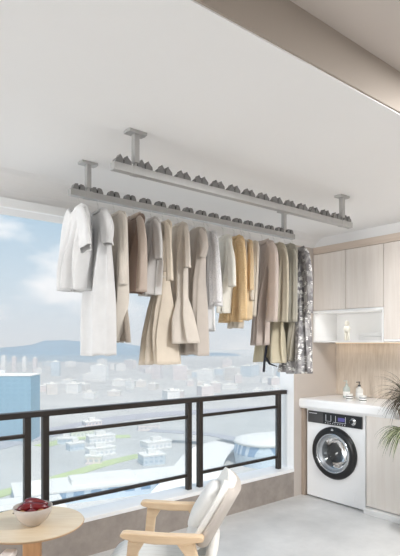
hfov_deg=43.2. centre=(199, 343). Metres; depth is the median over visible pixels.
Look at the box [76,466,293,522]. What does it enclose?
sill
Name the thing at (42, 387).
building
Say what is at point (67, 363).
building
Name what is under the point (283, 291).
blazer
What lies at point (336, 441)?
washing machine
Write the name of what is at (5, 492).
grass verge
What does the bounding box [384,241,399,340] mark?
upper cabinet
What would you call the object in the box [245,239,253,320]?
sweater
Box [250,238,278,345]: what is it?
dress
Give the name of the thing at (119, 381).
building
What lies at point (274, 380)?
building
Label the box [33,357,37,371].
building
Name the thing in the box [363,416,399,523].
base cabinet
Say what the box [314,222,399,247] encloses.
wall
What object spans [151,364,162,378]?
building
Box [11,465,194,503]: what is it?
glass hall
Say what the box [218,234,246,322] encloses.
cardigan
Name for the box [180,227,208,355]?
dress
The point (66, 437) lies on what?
building
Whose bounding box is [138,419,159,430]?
building
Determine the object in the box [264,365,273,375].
building
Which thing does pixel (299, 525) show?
floor
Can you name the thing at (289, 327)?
trousers
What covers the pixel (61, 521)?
side table
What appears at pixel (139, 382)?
building
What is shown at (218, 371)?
building
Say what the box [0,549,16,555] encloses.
lounge chair
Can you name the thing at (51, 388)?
building
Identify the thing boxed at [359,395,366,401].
jar
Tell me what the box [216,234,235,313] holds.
blouse
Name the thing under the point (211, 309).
dress
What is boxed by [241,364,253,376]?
building
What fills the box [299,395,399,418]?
countertop
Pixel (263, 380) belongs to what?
building
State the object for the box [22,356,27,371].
building
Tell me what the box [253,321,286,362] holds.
skirt
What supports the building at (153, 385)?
on the city
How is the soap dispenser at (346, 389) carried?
on the countertop
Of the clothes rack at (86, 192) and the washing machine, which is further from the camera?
the washing machine
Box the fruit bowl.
[13,500,52,526]
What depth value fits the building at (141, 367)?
1508.77 m
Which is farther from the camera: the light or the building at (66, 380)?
the building at (66, 380)
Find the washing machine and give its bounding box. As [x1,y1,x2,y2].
[301,408,367,509]
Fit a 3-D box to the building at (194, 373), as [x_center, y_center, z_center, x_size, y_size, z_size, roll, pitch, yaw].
[-9.257,72.815,1231.402,21.446,17.269,16.580,0,0,3]
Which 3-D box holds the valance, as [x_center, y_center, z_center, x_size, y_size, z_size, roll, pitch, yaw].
[1.790,-0.913,4.463,0.381,0.067,1.656,0,0,-39]
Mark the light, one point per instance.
(366, 310)
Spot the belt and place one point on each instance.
(266, 346)
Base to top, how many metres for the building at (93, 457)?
8.859 m
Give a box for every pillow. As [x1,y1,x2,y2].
[186,527,200,549]
[188,480,219,527]
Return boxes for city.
[0,350,278,509]
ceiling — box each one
[0,0,399,247]
[290,0,399,71]
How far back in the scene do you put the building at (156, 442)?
392.92 m
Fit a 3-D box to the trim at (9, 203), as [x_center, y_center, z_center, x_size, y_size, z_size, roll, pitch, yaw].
[-2.480,-0.864,2.036,8.730,0.057,0.030,0,0,-39]
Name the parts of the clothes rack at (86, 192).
hanging post, ceiling plate, rail, hanging post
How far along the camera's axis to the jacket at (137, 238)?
2.97 m
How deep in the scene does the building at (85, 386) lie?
885.01 m
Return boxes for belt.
[263,345,276,371]
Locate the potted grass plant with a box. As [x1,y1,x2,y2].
[375,370,399,457]
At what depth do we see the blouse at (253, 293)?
3.64 m
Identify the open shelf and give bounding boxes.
[313,307,399,342]
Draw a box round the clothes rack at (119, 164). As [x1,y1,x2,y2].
[110,128,352,228]
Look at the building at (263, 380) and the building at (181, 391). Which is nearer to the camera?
the building at (181, 391)
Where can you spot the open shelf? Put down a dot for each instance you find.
(329, 327)
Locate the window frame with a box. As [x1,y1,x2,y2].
[280,372,293,468]
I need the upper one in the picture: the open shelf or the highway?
the open shelf
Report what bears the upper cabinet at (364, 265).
attached to the wall
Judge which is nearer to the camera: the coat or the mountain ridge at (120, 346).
the coat
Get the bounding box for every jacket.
[127,212,147,293]
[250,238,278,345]
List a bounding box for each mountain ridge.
[0,340,139,361]
[117,343,238,355]
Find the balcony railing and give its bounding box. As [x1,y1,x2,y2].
[0,390,286,512]
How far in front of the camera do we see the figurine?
4.86 m
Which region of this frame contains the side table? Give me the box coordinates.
[0,506,83,555]
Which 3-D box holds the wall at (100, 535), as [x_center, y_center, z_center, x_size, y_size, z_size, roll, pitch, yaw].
[-2.543,1.458,2.114,8.730,0.485,0.170,0,0,-39]
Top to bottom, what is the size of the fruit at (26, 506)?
0.048 m
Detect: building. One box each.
[1,355,6,370]
[12,356,16,371]
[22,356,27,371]
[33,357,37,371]
[34,367,44,373]
[40,383,45,391]
[46,382,57,393]
[51,360,60,375]
[57,433,76,443]
[60,378,76,383]
[64,361,75,366]
[65,438,84,450]
[66,381,81,392]
[70,426,94,436]
[79,382,89,390]
[81,417,101,425]
[83,390,96,397]
[84,442,115,455]
[85,430,115,443]
[85,450,102,464]
[90,364,108,381]
[97,358,106,364]
[107,389,121,395]
[113,378,126,385]
[114,363,125,370]
[124,359,135,368]
[125,378,133,388]
[134,379,145,386]
[137,448,165,465]
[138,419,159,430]
[139,365,150,370]
[140,435,171,449]
[143,367,150,372]
[148,382,158,389]
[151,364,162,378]
[162,388,179,399]
[173,364,186,379]
[174,389,184,396]
[186,379,193,385]
[192,370,196,377]
[197,368,214,380]
[197,384,213,395]
[210,381,221,391]
[214,367,222,374]
[221,358,231,367]
[222,382,237,388]
[224,366,239,379]
[234,373,241,382]
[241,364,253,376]
[250,363,258,375]
[253,387,261,391]
[260,377,267,382]
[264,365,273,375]
[267,376,279,384]
[272,384,279,389]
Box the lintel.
[0,189,287,243]
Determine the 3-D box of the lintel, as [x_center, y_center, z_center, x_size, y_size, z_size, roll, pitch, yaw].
[-2.543,-0.890,2.114,8.730,0.110,0.170,0,0,-39]
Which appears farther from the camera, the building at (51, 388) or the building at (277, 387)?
the building at (277, 387)
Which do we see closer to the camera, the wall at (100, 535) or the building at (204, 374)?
the wall at (100, 535)
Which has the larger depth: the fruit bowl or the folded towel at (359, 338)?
the folded towel at (359, 338)
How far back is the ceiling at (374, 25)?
1.90 m
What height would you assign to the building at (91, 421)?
8.087 m
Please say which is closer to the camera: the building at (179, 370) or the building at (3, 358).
the building at (179, 370)
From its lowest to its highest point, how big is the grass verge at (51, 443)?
0.500 m
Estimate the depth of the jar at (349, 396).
4.64 m
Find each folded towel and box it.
[358,333,381,336]
[358,337,381,339]
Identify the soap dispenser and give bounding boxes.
[343,380,349,397]
[356,381,362,398]
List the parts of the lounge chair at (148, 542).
leg, leg, seat, armrest, armrest, leg, backrest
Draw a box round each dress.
[80,207,116,355]
[138,219,180,364]
[170,221,199,343]
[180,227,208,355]
[206,230,215,331]
[278,246,312,373]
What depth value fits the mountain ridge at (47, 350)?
2419.27 m
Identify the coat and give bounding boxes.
[111,210,130,342]
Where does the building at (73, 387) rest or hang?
on the city
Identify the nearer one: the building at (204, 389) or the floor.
the floor
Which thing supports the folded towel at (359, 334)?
on the folded towel at (359, 338)
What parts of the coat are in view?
vent panel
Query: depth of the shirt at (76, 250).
2.80 m
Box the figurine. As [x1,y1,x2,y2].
[344,321,350,339]
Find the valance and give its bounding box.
[313,232,399,254]
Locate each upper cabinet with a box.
[313,250,345,310]
[346,244,383,308]
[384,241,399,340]
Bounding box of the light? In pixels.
[319,310,379,313]
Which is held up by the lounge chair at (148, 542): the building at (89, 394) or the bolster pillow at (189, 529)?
the bolster pillow at (189, 529)
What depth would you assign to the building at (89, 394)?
757.36 m
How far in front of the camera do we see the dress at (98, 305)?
2.81 m
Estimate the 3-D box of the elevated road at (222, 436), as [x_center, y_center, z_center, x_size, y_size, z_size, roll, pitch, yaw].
[26.055,72.700,395.153,77.593,0.500,139.437,0,0,-39]
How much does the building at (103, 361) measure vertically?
29.977 m
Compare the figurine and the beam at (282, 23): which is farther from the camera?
the figurine
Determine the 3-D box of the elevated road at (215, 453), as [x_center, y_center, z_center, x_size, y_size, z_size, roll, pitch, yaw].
[36.787,75.700,314.697,289.206,0.500,159.752,0,0,-39]
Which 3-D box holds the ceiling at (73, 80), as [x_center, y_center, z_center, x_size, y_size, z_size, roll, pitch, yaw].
[-1.657,-1.222,1.565,9.810,0.555,2.140,0,0,-39]
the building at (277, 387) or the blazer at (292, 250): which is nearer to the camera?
the blazer at (292, 250)
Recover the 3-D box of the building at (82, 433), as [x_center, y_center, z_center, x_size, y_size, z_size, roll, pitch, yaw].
[-104.353,77.244,444.079,21.162,8.412,9.432,0,0,-31]
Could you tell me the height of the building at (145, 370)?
16.477 m
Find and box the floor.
[90,494,399,555]
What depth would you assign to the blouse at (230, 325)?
3.64 m
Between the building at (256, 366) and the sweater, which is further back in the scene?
the building at (256, 366)
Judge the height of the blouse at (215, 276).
0.519 m
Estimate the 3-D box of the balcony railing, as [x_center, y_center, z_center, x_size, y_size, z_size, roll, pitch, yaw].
[-2.558,0.812,2.108,8.700,0.745,0.060,0,0,-39]
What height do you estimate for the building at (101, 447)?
9.062 m
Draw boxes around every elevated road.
[147,429,234,440]
[151,431,274,492]
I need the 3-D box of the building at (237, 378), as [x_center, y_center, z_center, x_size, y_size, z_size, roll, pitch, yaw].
[80.750,71.786,1069.216,15.781,19.329,16.112,0,0,-3]
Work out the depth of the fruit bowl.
2.45 m
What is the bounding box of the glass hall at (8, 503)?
[0,494,66,511]
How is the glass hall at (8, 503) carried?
on the city
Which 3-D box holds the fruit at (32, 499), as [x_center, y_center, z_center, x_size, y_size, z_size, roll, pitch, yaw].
[-0.834,0.795,2.549,0.134,0.040,0.040,0,0,9]
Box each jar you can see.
[346,393,352,400]
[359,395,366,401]
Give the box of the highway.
[0,406,274,449]
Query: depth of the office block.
420.00 m
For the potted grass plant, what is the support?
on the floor
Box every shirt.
[57,203,93,292]
[138,216,162,296]
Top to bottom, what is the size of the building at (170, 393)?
16.772 m
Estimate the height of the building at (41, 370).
16.167 m
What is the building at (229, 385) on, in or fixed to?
on the city
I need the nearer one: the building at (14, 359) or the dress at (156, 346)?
the dress at (156, 346)
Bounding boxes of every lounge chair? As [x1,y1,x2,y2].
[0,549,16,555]
[111,467,240,555]
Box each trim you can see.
[0,197,220,238]
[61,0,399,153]
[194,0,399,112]
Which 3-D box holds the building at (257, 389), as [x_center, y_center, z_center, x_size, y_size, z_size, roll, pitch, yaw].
[94.680,76.270,829.252,14.876,10.361,13.777,0,0,6]
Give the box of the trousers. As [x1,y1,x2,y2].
[283,322,294,360]
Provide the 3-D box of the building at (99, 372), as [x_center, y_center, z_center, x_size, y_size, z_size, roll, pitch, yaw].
[-219.507,62.371,1103.127,35.616,38.157,17.172,0,0,12]
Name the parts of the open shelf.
led strip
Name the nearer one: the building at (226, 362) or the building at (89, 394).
the building at (89, 394)
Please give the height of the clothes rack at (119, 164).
0.213 m
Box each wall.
[0,472,293,555]
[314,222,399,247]
[336,342,399,399]
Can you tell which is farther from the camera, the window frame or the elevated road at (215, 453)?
the elevated road at (215, 453)
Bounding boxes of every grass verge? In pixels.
[0,454,137,497]
[34,435,129,446]
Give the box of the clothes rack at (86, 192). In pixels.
[68,160,294,239]
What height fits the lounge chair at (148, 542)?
0.744 m
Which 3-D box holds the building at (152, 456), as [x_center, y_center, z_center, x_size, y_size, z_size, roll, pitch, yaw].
[-33.127,76.473,344.966,16.317,9.953,12.789,0,0,-26]
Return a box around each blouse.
[208,230,222,306]
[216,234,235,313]
[227,238,247,328]
[249,240,259,316]
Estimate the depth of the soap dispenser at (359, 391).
4.74 m
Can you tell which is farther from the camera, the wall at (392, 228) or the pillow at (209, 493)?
the wall at (392, 228)
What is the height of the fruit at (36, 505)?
0.043 m
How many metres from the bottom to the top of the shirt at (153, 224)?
0.493 m
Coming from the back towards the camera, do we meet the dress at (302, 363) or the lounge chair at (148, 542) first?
the dress at (302, 363)
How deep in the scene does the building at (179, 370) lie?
1145.57 m
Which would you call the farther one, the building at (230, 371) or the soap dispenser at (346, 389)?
the building at (230, 371)
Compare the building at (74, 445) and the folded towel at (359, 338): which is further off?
the building at (74, 445)
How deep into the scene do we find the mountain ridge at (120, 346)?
3598.65 m
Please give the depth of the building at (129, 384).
913.11 m
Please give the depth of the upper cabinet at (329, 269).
4.83 m
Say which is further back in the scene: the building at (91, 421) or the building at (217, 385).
the building at (217, 385)
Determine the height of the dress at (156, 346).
0.915 m
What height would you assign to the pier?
2.645 m
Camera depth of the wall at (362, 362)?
4.94 m
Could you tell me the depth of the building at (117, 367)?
1538.15 m
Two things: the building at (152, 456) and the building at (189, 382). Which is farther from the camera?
the building at (189, 382)
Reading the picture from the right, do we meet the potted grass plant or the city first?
the potted grass plant
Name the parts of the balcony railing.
post, post, handrail, post, post, post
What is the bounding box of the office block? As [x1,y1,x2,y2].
[0,370,40,440]
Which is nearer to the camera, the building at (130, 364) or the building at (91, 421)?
the building at (91, 421)
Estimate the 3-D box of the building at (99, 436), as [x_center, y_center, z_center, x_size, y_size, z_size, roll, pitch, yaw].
[-82.732,76.933,420.375,22.711,9.034,11.640,0,0,-29]
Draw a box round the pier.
[294,245,336,495]
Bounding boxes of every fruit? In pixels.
[15,502,35,511]
[24,497,47,504]
[30,502,49,509]
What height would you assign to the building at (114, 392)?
10.191 m
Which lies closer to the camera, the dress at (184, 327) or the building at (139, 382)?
the dress at (184, 327)
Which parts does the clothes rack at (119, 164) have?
hanging post, ceiling plate, rail, hanging post, ceiling plate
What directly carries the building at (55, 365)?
on the city
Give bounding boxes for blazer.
[270,242,288,322]
[285,243,297,321]
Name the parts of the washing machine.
detergent drawer, door, door glass, control panel, filter door, program knob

